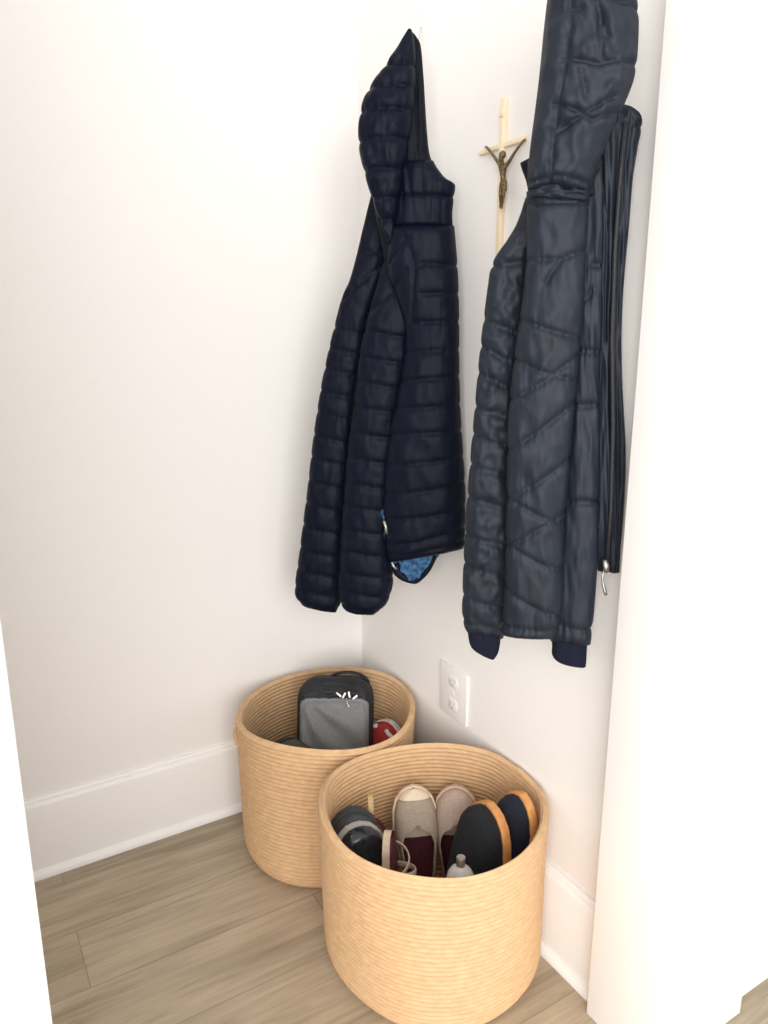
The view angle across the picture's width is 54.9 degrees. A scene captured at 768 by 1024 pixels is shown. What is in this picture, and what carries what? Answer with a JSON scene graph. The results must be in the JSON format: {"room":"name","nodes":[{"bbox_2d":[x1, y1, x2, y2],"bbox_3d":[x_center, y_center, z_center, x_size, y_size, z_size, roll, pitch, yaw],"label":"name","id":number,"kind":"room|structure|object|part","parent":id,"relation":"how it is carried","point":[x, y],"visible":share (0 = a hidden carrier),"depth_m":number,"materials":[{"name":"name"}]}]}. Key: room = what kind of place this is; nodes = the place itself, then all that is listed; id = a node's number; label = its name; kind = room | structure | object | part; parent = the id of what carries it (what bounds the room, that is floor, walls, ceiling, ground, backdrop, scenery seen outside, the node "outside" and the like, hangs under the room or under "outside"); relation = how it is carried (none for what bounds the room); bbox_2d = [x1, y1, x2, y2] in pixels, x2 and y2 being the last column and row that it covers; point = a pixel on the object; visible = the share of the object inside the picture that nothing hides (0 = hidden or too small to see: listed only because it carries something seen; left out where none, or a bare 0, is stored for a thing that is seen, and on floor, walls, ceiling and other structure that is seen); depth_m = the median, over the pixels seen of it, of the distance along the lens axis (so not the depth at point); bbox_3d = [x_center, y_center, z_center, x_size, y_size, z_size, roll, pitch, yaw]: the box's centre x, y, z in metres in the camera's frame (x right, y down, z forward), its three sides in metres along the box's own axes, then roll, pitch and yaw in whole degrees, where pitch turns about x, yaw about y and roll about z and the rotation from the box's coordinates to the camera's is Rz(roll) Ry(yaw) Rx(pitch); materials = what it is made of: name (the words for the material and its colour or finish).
{"room":"entryway","nodes":[
{"label":"entryway","id":0,"kind":"room"},
{"bbox_2d":[0,0,361,799],"bbox_3d":[-0.461,-0.576,1.540,1.120,2.700,0.100,-8,16,-30],"label":"wall","id":1,"kind":"structure","parent":0,"point":[179,194],"depth_m":1.55,"materials":[{"name":"white paint"}]},
{"bbox_2d":[24,740,241,881],"bbox_3d":[-0.480,0.667,1.751,1.000,0.184,0.026,-8,16,-30],"label":"baseboard","id":2,"kind":"structure","parent":1,"relation":"attached to","point":[70,828],"depth_m":1.69,"materials":[{"name":"white paint"}]},
{"bbox_2d":[34,812,767,1023],"bbox_3d":[0.538,1.044,0.663,5.600,0.040,3.400,-8,16,-30],"label":"floor","id":3,"kind":"structure","parent":0,"point":[185,927],"depth_m":1.43,"materials":[{"name":"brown wood"}]},
{"bbox_2d":[233,667,414,887],"bbox_3d":[-0.129,0.594,1.704,0.407,0.345,0.401,-8,16,-30],"label":"rope basket","id":4,"kind":"object","parent":3,"relation":"on","point":[280,784],"visible":0.47,"depth_m":1.55,"materials":[{"name":"fabric"}]},
{"bbox_3d":[-0.323,0.493,1.641,0.022,0.023,0.089,-2,14,-7],"label":"rope handle","id":5,"kind":"part","parent":4,"relation":"part of","materials":[{"name":"fabric"}]},
{"bbox_2d":[276,737,312,748],"bbox_3d":[-0.154,0.601,1.650,0.196,0.212,0.094,-3,14,-14],"label":"shoe","id":6,"kind":"object","parent":4,"relation":"in","point":[290,741],"visible":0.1,"depth_m":1.62,"materials":[{"name":"green fabric"}]},
{"bbox_2d":[297,671,373,749],"bbox_3d":[-0.114,0.568,1.729,0.177,0.360,0.205,0,14,0],"label":"backpack","id":7,"kind":"object","parent":4,"relation":"in","point":[335,711],"visible":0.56,"depth_m":1.69,"materials":[{"name":"grey fabric"}]},
{"bbox_3d":[-0.115,0.567,1.669,0.154,0.274,0.021,0,-6,1],"label":"panel","id":8,"kind":"part","parent":7,"relation":"part of","materials":[{"name":"grey fabric"}]},
{"bbox_3d":[-0.085,0.427,1.686,0.051,0.035,0.011,0,-6,1],"label":"zip pull","id":9,"kind":"part","parent":7,"relation":"part of","materials":[{"name":"white plastic"}]},
{"bbox_3d":[-0.086,0.392,1.757,0.107,0.030,0.020,0,-6,1],"label":"carry handle","id":10,"kind":"part","parent":7,"relation":"part of","materials":[{"name":"black fabric"}]},
{"bbox_2d":[373,718,400,744],"bbox_3d":[-0.014,0.619,1.744,0.105,0.252,0.104,8,16,29],"label":"sneaker","id":11,"kind":"object","parent":4,"relation":"in","point":[383,729],"visible":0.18,"depth_m":1.72,"materials":[{"name":"red fabric"}]},
{"bbox_2d":[318,743,548,1023],"bbox_3d":[0.083,0.677,1.376,0.410,0.337,0.428,-8,16,-30],"label":"rope basket","id":12,"kind":"object","parent":3,"relation":"on","point":[413,949],"visible":0.88,"depth_m":1.22,"materials":[{"name":"wicker"}]},
{"bbox_2d":[331,805,378,835],"bbox_3d":[-0.051,0.690,1.384,0.100,0.267,0.086,-2,14,-8],"label":"sneaker","id":13,"kind":"object","parent":12,"relation":"in","point":[350,814],"visible":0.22,"depth_m":1.38,"materials":[{"name":"grey fabric"}]},
{"bbox_2d":[338,821,382,866],"bbox_3d":[-0.014,0.680,1.361,0.149,0.228,0.067,-6,15,-23],"label":"sneaker","id":14,"kind":"object","parent":12,"relation":"in","point":[364,838],"visible":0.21,"depth_m":1.33,"materials":[{"name":"grey rubber"}]},
{"bbox_2d":[368,794,385,833],"bbox_3d":[-0.013,0.670,1.455,0.036,0.250,0.058,-1,14,-3],"label":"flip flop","id":15,"kind":"object","parent":12,"relation":"in","point":[370,796],"visible":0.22,"depth_m":1.43,"materials":[{"name":"beige"}]},
{"bbox_2d":[382,830,416,874],"bbox_3d":[0.029,0.695,1.345,0.060,0.250,0.079,2,14,7],"label":"sneaker","id":16,"kind":"object","parent":12,"relation":"in","point":[389,845],"visible":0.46,"depth_m":1.31,"materials":[{"name":"beige leather"}]},
{"bbox_2d":[392,783,437,876],"bbox_3d":[0.070,0.681,1.465,0.093,0.259,0.124,-3,14,-13],"label":"shoe","id":17,"kind":"object","parent":12,"relation":"on","point":[414,818],"visible":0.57,"depth_m":1.46,"materials":[{"name":"beige fabric"}]},
{"bbox_2d":[435,783,475,877],"bbox_3d":[0.138,0.683,1.480,0.095,0.253,0.111,4,14,16],"label":"shoe","id":18,"kind":"object","parent":12,"relation":"on","point":[452,800],"visible":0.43,"depth_m":1.47,"materials":[{"name":"beige fabric"}]},
{"bbox_2d":[446,854,473,877],"bbox_3d":[0.126,0.713,1.246,0.047,0.305,0.047,-8,16,-30],"label":"glass bottle","id":19,"kind":"object","parent":12,"relation":"in","point":[458,869],"visible":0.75,"depth_m":1.21,"materials":[{"name":"white"}]},
{"bbox_2d":[446,800,510,875],"bbox_3d":[0.161,0.685,1.363,0.100,0.303,0.130,-6,15,-23],"label":"shoe","id":20,"kind":"object","parent":12,"relation":"on","point":[482,835],"visible":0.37,"depth_m":1.32,"materials":[{"name":"black fabric"}]},
{"bbox_2d":[497,790,537,859],"bbox_3d":[0.225,0.667,1.378,0.077,0.308,0.104,-6,15,-25],"label":"shoe","id":21,"kind":"object","parent":12,"relation":"in","point":[518,810],"visible":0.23,"depth_m":1.33,"materials":[{"name":"blue fabric"}]},
{"bbox_2d":[357,0,665,898],"bbox_3d":[0.208,-0.538,1.383,0.100,2.700,0.867,-8,16,-30],"label":"wall","id":22,"kind":"structure","parent":0,"point":[547,717],"depth_m":1.35,"materials":[{"name":"white paint"}]},
{"bbox_2d":[295,28,465,614],"bbox_3d":[-0.020,-0.302,1.430,0.380,1.100,0.119,7,15,26],"label":"puffer jacket","id":23,"kind":"object","parent":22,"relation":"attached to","point":[385,497],"visible":1,"depth_m":1.41,"materials":[{"name":"blue fabric"}]},
{"bbox_3d":[0.003,0.030,1.454,0.011,0.027,0.006,2,14,10],"label":"zip pull","id":24,"kind":"part","parent":23,"relation":"part of","materials":[{"name":"silver metal"}]},
{"bbox_2d":[358,28,414,243],"bbox_3d":[0.003,-0.654,1.301,0.101,0.345,0.056,2,14,10],"label":"hood","id":25,"kind":"object","parent":23,"relation":"attached to","point":[386,124],"depth_m":1.29,"materials":[{"name":"blue fabric"}]},
{"bbox_2d":[415,4,421,37],"bbox_3d":[0.059,-0.891,1.358,0.011,0.125,0.161,2,14,7],"label":"coat hook","id":26,"kind":"object","parent":22,"relation":"attached to","point":[419,7],"visible":0.63,"depth_m":1.41,"materials":[{"name":"white metal"}]},
{"bbox_3d":[0.068,-0.950,1.419,0.004,0.040,0.014,-8,16,-30],"label":"plate","id":27,"kind":"part","parent":26,"relation":"part of","materials":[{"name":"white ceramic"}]},
{"bbox_2d":[440,660,468,726],"bbox_3d":[0.151,0.391,1.598,0.007,0.117,0.097,-8,16,-30],"label":"power outlet","id":28,"kind":"object","parent":22,"relation":"attached to","point":[454,684],"visible":1,"depth_m":1.59,"materials":[{"name":"white plastic"}]},
{"bbox_2d":[448,674,457,689],"bbox_3d":[0.149,0.365,1.591,0.002,0.027,0.035,-8,16,-30],"label":"receptacle","id":29,"kind":"object","parent":28,"relation":"attached to","point":[452,678],"depth_m":1.59,"materials":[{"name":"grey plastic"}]},
{"bbox_2d":[448,697,457,711],"bbox_3d":[0.149,0.417,1.603,0.002,0.027,0.035,-8,16,-30],"label":"receptacle","id":30,"kind":"object","parent":28,"relation":"attached to","point":[452,701],"depth_m":1.60,"materials":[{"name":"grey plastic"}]},
{"bbox_2d":[478,97,525,256],"bbox_3d":[0.196,-0.568,1.270,0.028,0.263,0.130,-8,16,-30],"label":"crucifix","id":31,"kind":"object","parent":22,"relation":"attached to","point":[503,144],"visible":1,"depth_m":1.25,"materials":[{"name":"brown wood"}]},
{"bbox_3d":[0.200,-0.673,1.250,0.004,0.010,0.012,-8,16,-30],"label":"title plate","id":32,"kind":"part","parent":31,"relation":"part of","materials":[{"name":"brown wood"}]},
{"bbox_2d":[462,0,641,667],"bbox_3d":[0.238,-0.232,1.060,0.244,1.013,0.128,3,14,13],"label":"quilted jacket","id":33,"kind":"object","parent":22,"relation":"hanging from","point":[545,505],"visible":1,"depth_m":1.06,"materials":[{"name":"blue fabric"}]},
{"bbox_3d":[0.230,-0.120,1.082,0.099,0.654,0.060,3,14,11],"label":"panel","id":34,"kind":"part","parent":33,"relation":"part of","materials":[{"name":"blue fabric"}]},
{"bbox_2d":[527,0,638,190],"bbox_3d":[0.256,-0.572,0.945,0.131,0.299,0.074,2,14,10],"label":"hood","id":35,"kind":"object","parent":33,"relation":"attached to","point":[589,55],"depth_m":0.93,"materials":[{"name":"blue fabric"}]},
{"bbox_3d":[0.339,0.100,1.135,0.011,0.057,0.011,-8,16,-30],"label":"zip pull","id":36,"kind":"part","parent":33,"relation":"part of","materials":[{"name":"silver metal"}]},
{"bbox_3d":[0.329,-0.232,1.085,0.080,0.669,0.043,1,14,6],"label":"panel","id":37,"kind":"part","parent":33,"relation":"part of","materials":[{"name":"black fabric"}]},
{"bbox_2d":[540,859,594,1000],"bbox_3d":[0.154,0.693,1.645,0.026,0.184,0.868,-8,16,-30],"label":"baseboard","id":38,"kind":"structure","parent":22,"relation":"attached to","point":[568,910],"depth_m":1.35,"materials":[{"name":"white paint"}]},
{"bbox_2d":[753,785,767,890],"bbox_3d":[1.330,-0.565,1.494,2.221,2.700,0.094,-8,16,-30],"label":"wall","id":39,"kind":"structure","parent":0,"point":[761,875],"depth_m":1.31,"materials":[{"name":"white paint"}]},
{"bbox_2d":[587,0,767,1023],"bbox_3d":[0.486,-0.440,0.973,0.230,2.700,0.139,-8,16,-30],"label":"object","id":40,"kind":"structure","parent":39,"relation":"attached to","point":[685,786],"depth_m":1.03,"materials":[{"name":"white paint"}]},
{"bbox_2d":[742,882,767,995],"bbox_3d":[1.430,0.660,1.779,2.000,0.184,0.026,-8,16,-30],"label":"baseboard","id":41,"kind":"structure","parent":39,"relation":"attached to","point":[756,972],"depth_m":1.33,"materials":[{"name":"white paint"}]},
{"bbox_3d":[-0.759,-0.415,0.872,0.100,2.700,0.968,-8,16,-30],"label":"wall","id":42,"kind":"structure","parent":0,"visible":0},
{"bbox_2d":[0,620,52,1023],"bbox_3d":[-0.387,-0.315,0.454,0.174,2.700,0.152,-8,16,-30],"label":"trim","id":43,"kind":"structure","parent":42,"relation":"attached to","point":[24,994],"depth_m":0.57,"materials":[{"name":"white paint"}]}
]}

